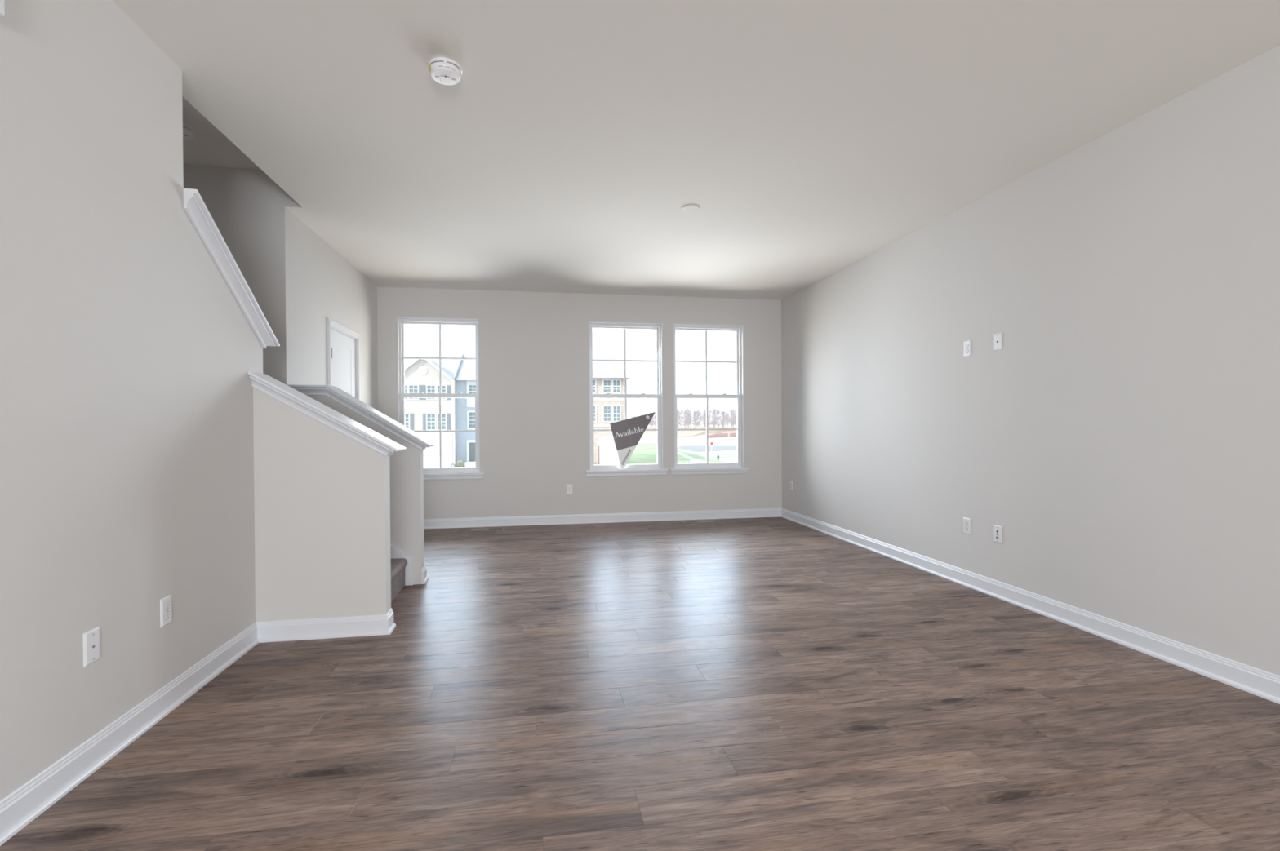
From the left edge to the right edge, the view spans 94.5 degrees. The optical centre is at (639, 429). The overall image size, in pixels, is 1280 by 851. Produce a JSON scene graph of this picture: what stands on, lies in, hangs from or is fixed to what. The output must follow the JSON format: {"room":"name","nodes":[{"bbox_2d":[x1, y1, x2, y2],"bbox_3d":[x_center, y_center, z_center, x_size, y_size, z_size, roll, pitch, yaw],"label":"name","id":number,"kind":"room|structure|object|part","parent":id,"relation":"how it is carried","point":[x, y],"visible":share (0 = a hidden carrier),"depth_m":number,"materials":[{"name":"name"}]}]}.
{"room":"empty living room","nodes":[
{"label":"empty living room","id":0,"kind":"room"},
{"bbox_2d":[0,0,262,800],"bbox_3d":[-1.373,-0.176,-1.301,0.114,2.740,9.413,0,0,-10],"label":"wall","id":1,"kind":"structure","parent":0,"point":[127,355],"depth_m":2.11,"materials":[{"name":"white paint"}]},
{"bbox_2d":[0,0,4,15],"bbox_3d":[-1.804,-1.242,1.576,0.045,0.170,0.198,0,0,-10],"label":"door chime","id":2,"kind":"object","parent":1,"relation":"attached to","point":[2,2],"visible":1,"depth_m":1.67,"materials":[{"name":"white plastic"}]},
{"bbox_2d":[83,626,99,667],"bbox_3d":[-1.890,0.750,2.043,0.009,0.116,0.072,0,0,-10],"label":"wall plate","id":3,"kind":"object","parent":1,"relation":"attached to","point":[91,637],"visible":1,"depth_m":2.04,"materials":[{"name":"white plastic"}]},
{"bbox_2d":[0,622,258,846],"bbox_3d":[-1.299,1.139,-1.264,0.027,0.108,9.141,0,0,-10],"label":"baseboard","id":4,"kind":"structure","parent":1,"relation":"attached to","point":[23,806],"depth_m":2.10,"materials":[{"name":"white paint"}]},
{"bbox_2d":[160,595,172,628],"bbox_3d":[-1.962,0.753,2.454,0.009,0.116,0.072,0,0,-10],"label":"power outlet","id":5,"kind":"object","parent":1,"relation":"attached to","point":[166,613],"visible":1,"depth_m":2.44,"materials":[{"name":"white plastic"}]},
{"bbox_2d":[164,611,170,620],"bbox_3d":[-1.959,0.773,2.455,0.003,0.030,0.038,0,0,-10],"label":"receptacle","id":6,"kind":"object","parent":5,"relation":"attached to","point":[167,614],"depth_m":2.45,"materials":[{"name":"grey plastic"}]},
{"bbox_2d":[164,602,170,610],"bbox_3d":[-1.959,0.734,2.454,0.003,0.028,0.034,0,0,-10],"label":"receptacle","id":7,"kind":"object","parent":5,"relation":"attached to","point":[167,605],"depth_m":2.45,"materials":[{"name":"grey plastic"}]},
{"bbox_2d":[183,188,279,348],"bbox_3d":[-2.131,-0.759,3.002,0.229,0.606,0.835,0,0,-10],"label":"trim","id":8,"kind":"structure","parent":1,"relation":"attached to","point":[194,206],"depth_m":2.90,"materials":[{"name":"white paint"}]},
{"bbox_2d":[248,371,406,456],"bbox_3d":[-1.745,-0.082,3.347,0.756,0.470,0.229,0,0,-10],"label":"trim","id":9,"kind":"structure","parent":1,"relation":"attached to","point":[264,383],"depth_m":3.27,"materials":[{"name":"white paint"}]},
{"bbox_2d":[182,96,261,169],"bbox_3d":[-2.675,-1.867,2.052,1.262,0.100,4.192,0,0,-10],"label":"ceiling","id":10,"kind":"structure","parent":0,"point":[207,147],"depth_m":3.85,"materials":[{"name":"white paint"}]},
{"bbox_2d":[182,124,194,139],"bbox_3d":[-2.786,-1.803,3.580,0.140,0.051,0.140,0,0,-10],"label":"smoke detector","id":11,"kind":"object","parent":10,"relation":"attached to","point":[188,131],"visible":0.36,"depth_m":3.58,"materials":[{"name":"white plastic"}]},
{"bbox_2d":[182,164,424,584],"bbox_3d":[-2.649,-0.365,4.253,2.053,3.040,0.114,0,0,-10],"label":"wall","id":12,"kind":"structure","parent":0,"point":[246,206],"depth_m":4.20,"materials":[{"name":"white paint"}]},
{"bbox_2d":[287,385,435,450],"bbox_3d":[-2.041,-0.082,4.362,0.988,0.475,0.229,0,0,-10],"label":"trim","id":13,"kind":"structure","parent":12,"relation":"attached to","point":[335,393],"depth_m":4.29,"materials":[{"name":"white paint"}]},
{"bbox_2d":[390,544,413,586],"bbox_3d":[-1.970,0.844,4.314,0.595,0.611,0.019,0,0,-10],"label":"trim","id":14,"kind":"structure","parent":12,"relation":"attached to","point":[395,553],"depth_m":4.35,"materials":[{"name":"white paint"}]},
{"bbox_2d":[421,566,428,584],"bbox_3d":[-1.619,1.093,4.458,0.027,0.108,0.141,0,0,-10],"label":"baseboard","id":15,"kind":"structure","parent":12,"relation":"attached to","point":[424,579],"depth_m":4.41,"materials":[{"name":"white paint"}]},
{"bbox_2d":[253,387,391,622],"bbox_3d":[-1.782,0.461,3.344,0.674,1.393,0.114,0,0,-10],"label":"half wall","id":16,"kind":"structure","parent":0,"point":[322,495],"depth_m":3.28,"materials":[{"name":"white paint"}]},
{"bbox_2d":[256,614,390,643],"bbox_3d":[-1.753,1.104,3.282,0.701,0.108,0.027,0,0,-10],"label":"baseboard","id":17,"kind":"structure","parent":16,"relation":"attached to","point":[277,631],"depth_m":3.28,"materials":[{"name":"white paint"}]},
{"bbox_2d":[386,608,395,634],"bbox_3d":[-1.431,1.101,3.397,0.027,0.108,0.141,0,0,-10],"label":"baseboard","id":18,"kind":"structure","parent":16,"relation":"attached to","point":[392,625],"depth_m":3.40,"materials":[{"name":"white paint"}]},
{"bbox_2d":[291,213,377,410],"bbox_3d":[-2.800,-0.224,5.483,0.118,2.740,2.359,0,0,-10],"label":"wall","id":19,"kind":"structure","parent":0,"point":[325,285],"depth_m":4.96,"materials":[{"name":"white paint"}]},
{"bbox_2d":[327,318,359,399],"bbox_3d":[-2.766,0.095,5.489,0.182,2.101,0.883,0,0,-10],"label":"door","id":20,"kind":"structure","parent":19,"relation":"in","point":[343,342],"depth_m":5.49,"materials":[{"name":"white paint"}]},
{"bbox_3d":[-2.756,-0.331,5.487,0.014,0.873,0.467,0,0,-10],"label":"panel","id":21,"kind":"part","parent":20,"relation":"part of","materials":[{"name":"white paint"}]},
{"bbox_2d":[377,286,782,519],"bbox_3d":[-0.674,-0.250,7.139,4.977,2.740,0.170,0,0,-10],"label":"wall","id":22,"kind":"structure","parent":0,"point":[535,432],"depth_m":7.01,"materials":[{"name":"white paint"}]},
{"bbox_2d":[396,316,484,479],"bbox_3d":[-2.310,-0.348,6.832,0.996,1.851,0.199,0,0,-10],"label":"window","id":23,"kind":"structure","parent":22,"relation":"in","point":[471,473],"depth_m":6.84,"materials":[{"name":"white paint"}]},
{"bbox_3d":[-2.323,-0.806,6.886,0.844,0.875,0.032,0,0,-10],"label":"sash","id":24,"kind":"part","parent":23,"relation":"part of","materials":[{"name":"clear glass"}]},
{"bbox_3d":[-2.312,0.038,6.856,0.844,0.904,0.034,0,0,-10],"label":"sash","id":25,"kind":"part","parent":23,"relation":"part of","materials":[{"name":"glass"}]},
{"bbox_3d":[-2.297,0.513,6.793,0.996,0.022,0.104,0,0,-10],"label":"sill","id":26,"kind":"part","parent":23,"relation":"part of","materials":[{"name":"white paint"}]},
{"bbox_2d":[566,484,572,494],"bbox_3d":[-0.836,0.712,7.027,0.072,0.116,0.009,0,0,-10],"label":"power outlet","id":27,"kind":"object","parent":22,"relation":"attached to","point":[569,487],"visible":1,"depth_m":7.02,"materials":[{"name":"white plastic"}]},
{"bbox_2d":[423,508,782,528],"bbox_3d":[-0.567,1.066,7.067,4.809,0.108,0.027,0,0,-10],"label":"baseboard","id":28,"kind":"structure","parent":22,"relation":"attached to","point":[758,513],"depth_m":7.08,"materials":[{"name":"white paint"}]},
{"bbox_2d":[585,321,667,476],"bbox_3d":[-0.174,-0.362,7.206,0.996,1.851,0.199,0,0,-10],"label":"window","id":29,"kind":"structure","parent":22,"relation":"in","point":[613,470],"depth_m":7.21,"materials":[{"name":"white paint"}]},
{"bbox_3d":[-0.186,-0.821,7.260,0.844,0.875,0.032,0,0,-10],"label":"sash","id":30,"kind":"part","parent":29,"relation":"part of","materials":[{"name":"clear glass"}]},
{"bbox_3d":[-0.175,0.023,7.231,0.844,0.904,0.034,0,0,-10],"label":"sash","id":31,"kind":"part","parent":29,"relation":"part of","materials":[{"name":"white plastic"}]},
{"bbox_3d":[-0.161,0.498,7.167,0.996,0.022,0.104,0,0,-10],"label":"sill","id":32,"kind":"part","parent":29,"relation":"part of","materials":[{"name":"white paint"}]},
{"bbox_2d":[609,412,655,470],"bbox_3d":[-0.084,0.137,7.203,0.570,0.698,0.032,0,0,-11],"label":"sign","id":33,"kind":"object","parent":29,"relation":"attached to","point":[626,433],"visible":1,"depth_m":7.19,"materials":[{"name":"grey"}]},
{"bbox_3d":[-0.086,0.022,7.208,0.570,0.468,0.006,0,-2,-10],"label":"dark panel","id":34,"kind":"part","parent":33,"relation":"part of","materials":[{"name":"grey plastic"}]},
{"bbox_2d":[670,324,748,475],"bbox_3d":[0.844,-0.369,7.384,0.996,1.851,0.199,0,0,-10],"label":"window","id":35,"kind":"structure","parent":22,"relation":"in","point":[737,468],"depth_m":7.40,"materials":[{"name":"white paint"}]},
{"bbox_3d":[0.831,-0.828,7.438,0.844,0.875,0.032,0,0,-10],"label":"sash","id":36,"kind":"part","parent":35,"relation":"part of","materials":[{"name":"clear glass"}]},
{"bbox_3d":[0.842,0.016,7.409,0.844,0.904,0.034,0,0,-10],"label":"sash","id":37,"kind":"part","parent":35,"relation":"part of","materials":[{"name":"glass"}]},
{"bbox_3d":[0.857,0.491,7.345,0.996,0.022,0.104,0,0,-10],"label":"sill","id":38,"kind":"part","parent":35,"relation":"part of","materials":[{"name":"white paint"}]},
{"bbox_2d":[0,516,1279,850],"bbox_3d":[0.038,1.170,0.727,5.870,0.001,12.922,0,0,-10],"label":"floor","id":39,"kind":"structure","parent":0,"point":[757,684],"depth_m":2.30,"materials":[{"name":"brown wood"}]},
{"bbox_2d":[391,558,407,602],"bbox_3d":[-1.891,0.951,3.853,0.530,0.406,0.916,0,0,-10],"label":"staircase","id":40,"kind":"structure","parent":39,"relation":"on","point":[397,565],"depth_m":4.13,"materials":[{"name":"grey carpet"}]},
{"bbox_2d":[470,527,505,531],"bbox_3d":[-1.715,1.128,6.683,0.370,0.003,0.145,0,0,-10],"label":"floor vent","id":41,"kind":"object","parent":39,"relation":"in","point":[503,528],"visible":1,"depth_m":6.68,"materials":[{"name":"brown metal"}]},
{"bbox_2d":[682,520,714,523],"bbox_3d":[0.697,1.111,7.110,0.370,0.003,0.145,0,0,-10],"label":"floor vent","id":42,"kind":"object","parent":39,"relation":"in","point":[690,522],"visible":1,"depth_m":7.10,"materials":[{"name":"brown metal"}]},
{"bbox_2d":[112,0,1279,300],"bbox_3d":[0.493,-1.724,0.828,5.120,0.300,12.985,0,0,-10],"label":"ceiling","id":43,"kind":"structure","parent":0,"point":[809,139],"depth_m":2.97,"materials":[{"name":"white paint"}]},
{"bbox_2d":[428,57,462,85],"bbox_3d":[-0.849,-1.555,2.581,0.140,0.051,0.140,0,0,-18],"label":"smoke detector","id":44,"kind":"object","parent":43,"relation":"attached to","point":[445,71],"visible":1,"depth_m":2.55,"materials":[{"name":"white plastic"}]},
{"bbox_2d":[680,204,699,212],"bbox_3d":[0.364,-1.597,4.278,0.134,0.009,0.134,0,0,-10],"label":"cover","id":45,"kind":"object","parent":43,"relation":"attached to","point":[687,208],"visible":1,"depth_m":4.27,"materials":[{"name":"white paint"}]},
{"bbox_2d":[781,45,1279,675],"bbox_3d":[2.953,-0.221,1.269,0.143,2.740,12.985,0,0,-10],"label":"wall","id":46,"kind":"structure","parent":0,"point":[1122,438],"depth_m":3.32,"materials":[{"name":"white paint"}]},
{"bbox_2d":[790,480,793,491],"bbox_3d":[1.843,0.688,7.201,0.009,0.116,0.072,0,0,-10],"label":"power outlet","id":47,"kind":"object","parent":46,"relation":"attached to","point":[791,482],"visible":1,"depth_m":7.19,"materials":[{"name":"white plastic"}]},
{"bbox_2d":[963,517,970,535],"bbox_3d":[2.356,0.698,4.272,0.009,0.116,0.072,0,0,-10],"label":"power outlet","id":48,"kind":"object","parent":46,"relation":"attached to","point":[966,522],"visible":1,"depth_m":4.26,"materials":[{"name":"white plastic"}]},
{"bbox_2d":[963,340,971,357],"bbox_3d":[2.350,-0.581,4.255,0.009,0.116,0.072,0,0,-10],"label":"power outlet","id":49,"kind":"object","parent":46,"relation":"attached to","point":[966,344],"visible":1,"depth_m":4.25,"materials":[{"name":"white plastic"}]},
{"bbox_2d":[994,524,1002,544],"bbox_3d":[2.406,0.706,3.982,0.011,0.116,0.072,0,0,-10],"label":"wall plate","id":50,"kind":"object","parent":46,"relation":"attached to","point":[997,530],"visible":1,"depth_m":3.97,"materials":[{"name":"white plastic"}]},
{"bbox_2d":[994,332,1002,351],"bbox_3d":[2.400,-0.588,3.970,0.009,0.116,0.072,0,0,-10],"label":"wall plate","id":51,"kind":"object","parent":46,"relation":"attached to","point":[997,337],"visible":1,"depth_m":3.96,"materials":[{"name":"white plastic"}]},
{"bbox_2d":[781,508,1279,704],"bbox_3d":[2.878,1.096,1.256,0.027,0.108,12.665,0,0,-10],"label":"baseboard","id":52,"kind":"structure","parent":46,"relation":"attached to","point":[1260,683],"depth_m":3.31,"materials":[{"name":"white paint"}]},
{"label":"outside","id":53,"kind":"structure","parent":0,"visible":0},
{"bbox_2d":[454,434,737,467],"bbox_3d":[12.360,1.715,219.439,500.000,0.050,412.000,0,0,-10],"label":"ground","id":54,"kind":"structure","parent":53,"point":[730,456],"depth_m":101.18,"materials":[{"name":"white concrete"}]},
{"bbox_2d":[404,355,467,467],"bbox_3d":[-20.872,-1.845,54.784,8.600,10.042,11.750,0,0,-10],"label":"townhouse","id":55,"kind":"structure","parent":54,"relation":"on","point":[421,375],"depth_m":49.71,"materials":[{"name":"white"}]},
{"bbox_3d":[-19.603,-0.628,49.353,0.610,1.280,0.025,0,0,-10],"label":"pane","id":56,"kind":"part","parent":55,"relation":"part of","materials":[{"name":"grey"}]},
{"bbox_2d":[409,413,413,430],"bbox_3d":[-19.072,-0.626,49.422,0.300,1.390,0.072,0,0,-10],"label":"shutter","id":57,"kind":"object","parent":55,"relation":"hanging from","point":[411,415],"depth_m":49.40,"materials":[{"name":"grey"}]},
{"bbox_3d":[-18.917,-3.103,49.455,0.650,1.100,0.025,0,0,-10],"label":"pane","id":58,"kind":"part","parent":55,"relation":"part of","materials":[{"name":"grey"}]},
{"bbox_2d":[418,385,422,399],"bbox_3d":[-18.361,-3.096,49.528,0.270,1.200,0.072,0,0,-10],"label":"shutter","id":59,"kind":"object","parent":55,"relation":"hanging from","point":[420,386],"depth_m":49.49,"materials":[{"name":"grey"}]},
{"bbox_2d":[417,366,426,375],"bbox_3d":[-18.198,-4.927,49.539,0.740,0.740,0.060,0,0,-10],"label":"gable vent","id":60,"kind":"object","parent":55,"relation":"attached to","point":[422,371],"depth_m":49.52,"materials":[{"name":"white"}]},
{"bbox_2d":[422,413,426,430],"bbox_3d":[-18.058,-0.633,49.600,0.280,1.390,0.072,0,0,-10],"label":"shutter","id":61,"kind":"object","parent":55,"relation":"hanging from","point":[424,415],"depth_m":49.58,"materials":[{"name":"grey"}]},
{"bbox_2d":[422,385,426,399],"bbox_3d":[-18.056,-3.098,49.582,0.270,1.200,0.072,0,0,-10],"label":"shutter","id":62,"kind":"object","parent":55,"relation":"hanging from","point":[424,386],"depth_m":49.55,"materials":[{"name":"grey"}]},
{"bbox_3d":[-17.535,-0.642,49.715,0.610,1.280,0.025,0,0,-10],"label":"pane","id":63,"kind":"part","parent":55,"relation":"part of","materials":[{"name":"grey"}]},
{"bbox_3d":[-17.533,-3.112,49.697,0.600,1.100,0.025,0,0,-10],"label":"pane","id":64,"kind":"part","parent":55,"relation":"part of","materials":[{"name":"grey"}]},
{"bbox_3d":[-16.701,-3.118,49.843,0.630,1.100,0.025,0,0,-10],"label":"pane","id":65,"kind":"part","parent":55,"relation":"part of","materials":[{"name":"grey"}]},
{"bbox_3d":[-16.692,-0.648,49.862,0.600,1.280,0.025,0,0,-10],"label":"pane","id":66,"kind":"part","parent":55,"relation":"part of","materials":[{"name":"grey"}]},
{"bbox_2d":[446,413,450,430],"bbox_3d":[-16.161,-0.646,49.931,0.270,1.390,0.072,0,0,-10],"label":"shutter","id":67,"kind":"object","parent":55,"relation":"hanging from","point":[448,415],"depth_m":49.90,"materials":[{"name":"grey"}]},
{"bbox_2d":[446,385,450,399],"bbox_3d":[-16.140,-3.111,49.917,0.300,1.200,0.072,0,0,-10],"label":"shutter","id":68,"kind":"object","parent":55,"relation":"hanging from","point":[448,387],"depth_m":49.89,"materials":[{"name":"grey"}]},
{"bbox_2d":[456,460,462,467],"bbox_3d":[-15.163,2.933,49.752,0.565,0.722,0.618,0,1,33],"label":"shrub","id":69,"kind":"object","parent":54,"relation":"on","point":[459,464],"visible":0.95,"depth_m":49.68,"materials":[{"name":"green plant"}]},
{"bbox_2d":[455,354,475,466],"bbox_3d":[-13.919,-1.992,55.975,5.490,10.242,11.700,0,0,-10],"label":"townhouse","id":70,"kind":"structure","parent":54,"relation":"on","point":[465,407],"depth_m":51.05,"materials":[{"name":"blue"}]},
{"bbox_3d":[-14.288,1.843,51.188,1.360,1.870,0.100,0,0,-10],"label":"door trim","id":71,"kind":"part","parent":70,"relation":"part of","materials":[{"name":"white"}]},
{"bbox_3d":[-13.316,-3.053,51.301,3.300,2.250,0.140,0,0,-10],"label":"bay panel","id":72,"kind":"part","parent":70,"relation":"part of","materials":[{"name":"white"}]},
{"bbox_3d":[-14.440,-0.796,51.169,0.690,1.350,0.025,0,0,-10],"label":"pane","id":73,"kind":"part","parent":70,"relation":"part of","materials":[{"name":"grey"}]},
{"bbox_3d":[-14.413,-3.265,51.034,0.650,1.090,0.025,0,0,-10],"label":"pane","id":74,"kind":"part","parent":70,"relation":"part of","materials":[{"name":"grey"}]},
{"bbox_3d":[-14.292,1.948,51.213,0.920,1.620,0.050,0,0,-10],"label":"door","id":75,"kind":"part","parent":70,"relation":"part of","materials":[{"name":"grey"}]},
{"bbox_2d":[597,443,599,465],"bbox_3d":[-3.542,2.163,51.173,0.200,2.020,0.200,0,0,-10],"label":"lamp post","id":76,"kind":"object","parent":54,"relation":"on","point":[598,444],"visible":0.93,"depth_m":51.14,"materials":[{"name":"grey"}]},
{"bbox_3d":[-3.542,2.297,51.174,0.083,1.750,0.083,0,0,13],"label":"post","id":77,"kind":"part","parent":76,"relation":"part of","materials":[{"name":"grey"}]},
{"bbox_2d":[592,354,628,464],"bbox_3d":[-5.537,-2.070,56.833,7.320,10.292,10.900,0,0,-10],"label":"townhouse","id":78,"kind":"structure","parent":54,"relation":"on","point":[607,376],"depth_m":52.27,"materials":[{"name":"grey"}]},
{"bbox_3d":[-4.190,-3.808,52.028,0.500,1.050,0.025,0,0,-10],"label":"pane","id":79,"kind":"part","parent":78,"relation":"part of","materials":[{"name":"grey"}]},
{"bbox_3d":[-4.177,-1.383,52.048,0.500,1.300,0.025,0,0,-10],"label":"pane","id":80,"kind":"part","parent":78,"relation":"part of","materials":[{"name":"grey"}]},
{"bbox_3d":[-2.896,-1.392,52.273,0.600,1.300,0.025,0,0,-10],"label":"pane","id":81,"kind":"part","parent":78,"relation":"part of","materials":[{"name":"grey"}]},
{"bbox_3d":[-2.909,-3.817,52.252,0.600,1.050,0.025,0,0,-10],"label":"pane","id":82,"kind":"part","parent":78,"relation":"part of","materials":[{"name":"grey"}]},
{"bbox_3d":[-2.077,-3.823,52.398,0.590,1.050,0.025,0,0,-10],"label":"pane","id":83,"kind":"part","parent":78,"relation":"part of","materials":[{"name":"grey"}]},
{"bbox_3d":[-2.064,-1.398,52.418,0.590,1.300,0.025,0,0,-10],"label":"pane","id":84,"kind":"part","parent":78,"relation":"part of","materials":[{"name":"grey"}]},
{"bbox_2d":[626,443,693,464],"bbox_3d":[2.425,2.928,72.528,13.450,0.050,82.000,0,0,-10],"label":"lawn","id":85,"kind":"structure","parent":54,"relation":"on","point":[643,453],"depth_m":64.94,"materials":[{"name":"green plant"}]},
{"bbox_2d":[677,448,728,462],"bbox_3d":[6.701,2.975,65.359,4.900,0.050,46.400,0,0,-10],"label":"verge","id":86,"kind":"structure","parent":54,"relation":"on","point":[711,460],"depth_m":62.86,"materials":[{"name":"green plant"}]},
{"bbox_2d":[677,445,737,452],"bbox_3d":[28.414,2.588,99.057,49.900,0.050,38.700,0,0,-10],"label":"road","id":87,"kind":"structure","parent":54,"relation":"on","point":[691,448],"depth_m":86.38,"materials":[{"name":"grey asphalt"}]},
{"bbox_2d":[708,432,737,438],"bbox_3d":[24.275,1.516,161.615,17.130,1.180,17.982,0,0,-10],"label":"fence","id":88,"kind":"object","parent":54,"relation":"on","point":[735,434],"visible":0.62,"depth_m":158.48,"materials":[{"name":"pink"}]},
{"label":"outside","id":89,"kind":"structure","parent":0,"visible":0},
{"bbox_2d":[640,428,737,438],"bbox_3d":[24.030,1.015,199.142,76.000,2.242,80.000,0,0,-10],"label":"clay piece","id":90,"kind":"object","parent":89,"point":[647,434],"visible":0.3,"depth_m":191.77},
{"bbox_2d":[651,413,656,429],"bbox_3d":[5.989,-3.316,230.282,3.257,6.642,3.446,0,0,8],"label":"bare tree","id":91,"kind":"object","parent":90,"relation":"on","point":[653,421],"visible":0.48,"depth_m":230.19,"materials":[{"name":"grey plant"}]},
{"bbox_2d":[653,413,657,429],"bbox_3d":[6.285,-3.014,224.100,3.619,6.488,3.851,0,0,15],"label":"bare tree","id":92,"kind":"object","parent":90,"relation":"on","point":[655,415],"visible":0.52,"depth_m":223.88,"materials":[{"name":"grey plant"}]},
{"bbox_2d":[676,409,683,429],"bbox_3d":[14.517,-3.804,224.938,3.740,7.984,3.308,0,0,-11],"label":"bare tree","id":93,"kind":"object","parent":90,"relation":"on","point":[677,411],"visible":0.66,"depth_m":224.97,"materials":[{"name":"grey plant"}]},
{"bbox_2d":[681,410,687,429],"bbox_3d":[17.971,-4.086,233.236,3.308,7.962,3.740,0,0,7],"label":"bare tree","id":94,"kind":"object","parent":90,"relation":"on","point":[684,418],"visible":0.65,"depth_m":233.02,"materials":[{"name":"grey plant"}]},
{"bbox_2d":[684,408,691,429],"bbox_3d":[18.021,-4.104,225.903,3.257,8.522,3.446,0,1,25],"label":"bare tree","id":95,"kind":"object","parent":90,"relation":"on","point":[687,415],"visible":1,"depth_m":225.63,"materials":[{"name":"grey plant"}]},
{"bbox_2d":[690,408,697,428],"bbox_3d":[21.538,-4.408,233.126,3.446,8.602,3.257,0,1,37],"label":"bare tree","id":96,"kind":"object","parent":90,"relation":"on","point":[695,409],"visible":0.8,"depth_m":233.13,"materials":[{"name":"grey plant"}]},
{"bbox_2d":[694,408,702,428],"bbox_3d":[22.159,-3.969,226.546,3.619,8.193,3.851,0,0,8],"label":"bare tree","id":97,"kind":"object","parent":90,"relation":"on","point":[698,413],"visible":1,"depth_m":226.57,"materials":[{"name":"grey plant"}]},
{"bbox_2d":[700,411,706,428],"bbox_3d":[25.698,-3.801,234.230,3.619,7.311,3.851,-1,1,-25],"label":"bare tree","id":98,"kind":"object","parent":90,"relation":"on","point":[704,412],"visible":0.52,"depth_m":234.16,"materials":[{"name":"grey plant"}]},
{"bbox_2d":[703,409,711,426],"bbox_3d":[25.647,-4.045,228.630,3.933,8.202,3.021,0,1,-20],"label":"bare tree","id":99,"kind":"object","parent":90,"relation":"on","point":[704,424],"visible":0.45,"depth_m":228.51,"materials":[{"name":"grey plant"}]},
{"bbox_2d":[711,408,716,428],"bbox_3d":[29.339,-4.441,234.290,3.021,8.571,3.933,0,1,-20],"label":"bare tree","id":100,"kind":"object","parent":90,"relation":"on","point":[714,409],"visible":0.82,"depth_m":234.33,"materials":[{"name":"grey plant"}]},
{"bbox_2d":[713,408,721,428],"bbox_3d":[29.872,-3.977,228.242,3.308,8.080,3.740,0,0,12],"label":"bare tree","id":101,"kind":"object","parent":90,"relation":"on","point":[717,411],"visible":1,"depth_m":228.24,"materials":[{"name":"grey plant"}]},
{"bbox_2d":[720,411,725,427],"bbox_3d":[33.316,-3.982,235.994,3.740,7.521,3.308,0,0,13],"label":"bare tree","id":102,"kind":"object","parent":90,"relation":"on","point":[722,413],"visible":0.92,"depth_m":235.88,"materials":[{"name":"grey plant"}]},
{"bbox_2d":[724,408,731,428],"bbox_3d":[33.791,-3.899,228.440,3.446,7.906,3.257,0,0,13],"label":"bare tree","id":103,"kind":"object","parent":90,"relation":"on","point":[726,413],"visible":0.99,"depth_m":228.40,"materials":[{"name":"grey plant"}]},
{"bbox_2d":[728,410,735,428],"bbox_3d":[37.021,-4.143,236.627,3.446,7.802,3.257,-1,1,-29],"label":"bare tree","id":104,"kind":"object","parent":90,"relation":"on","point":[732,414],"visible":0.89,"depth_m":236.58,"materials":[{"name":"grey plant"}]},
{"bbox_2d":[733,410,737,428],"bbox_3d":[37.811,-4.062,230.338,3.619,8.090,3.851,0,1,-21],"label":"bare tree","id":105,"kind":"object","parent":90,"relation":"on","point":[735,424],"visible":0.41,"depth_m":230.31,"materials":[{"name":"grey plant"}]},
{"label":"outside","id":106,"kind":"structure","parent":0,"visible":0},
{"bbox_2d":[722,431,737,435],"bbox_3d":[54.933,0.761,209.627,79.500,2.242,70.000,0,0,-10],"label":"clay piece","id":107,"kind":"object","parent":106,"point":[733,432],"visible":0.06,"depth_m":195.75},
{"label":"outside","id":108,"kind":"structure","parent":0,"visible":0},
{"bbox_2d":[647,426,735,428],"bbox_3d":[25.548,0.131,274.529,125.000,2.742,68.000,0,0,-10],"label":"field","id":109,"kind":"structure","parent":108,"point":[711,427],"depth_m":273.56,"materials":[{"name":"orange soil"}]},
{"bbox_2d":[678,409,684,428],"bbox_3d":[17.002,-4.316,238.601,3.740,8.036,3.308,-1,1,-27],"label":"bare tree","id":110,"kind":"object","parent":109,"relation":"on","point":[680,414],"visible":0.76,"depth_m":238.61,"materials":[{"name":"grey plant"}]},
{"bbox_2d":[687,409,693,428],"bbox_3d":[20.454,-4.426,240.616,3.446,8.167,3.257,0,1,30],"label":"bare tree","id":111,"kind":"object","parent":109,"relation":"on","point":[690,413],"visible":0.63,"depth_m":240.48,"materials":[{"name":"grey plant"}]},
{"bbox_2d":[697,411,702,428],"bbox_3d":[24.432,-3.963,240.579,3.851,7.207,3.619,-1,1,-34],"label":"bare tree","id":112,"kind":"object","parent":109,"relation":"on","point":[701,415],"visible":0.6,"depth_m":240.59,"materials":[{"name":"grey plant"}]},
{"bbox_2d":[708,409,713,428],"bbox_3d":[28.616,-4.415,241.049,3.933,8.061,3.021,0,0,16],"label":"bare tree","id":113,"kind":"object","parent":109,"relation":"on","point":[710,411],"visible":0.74,"depth_m":241.18,"materials":[{"name":"grey plant"}]}
]}

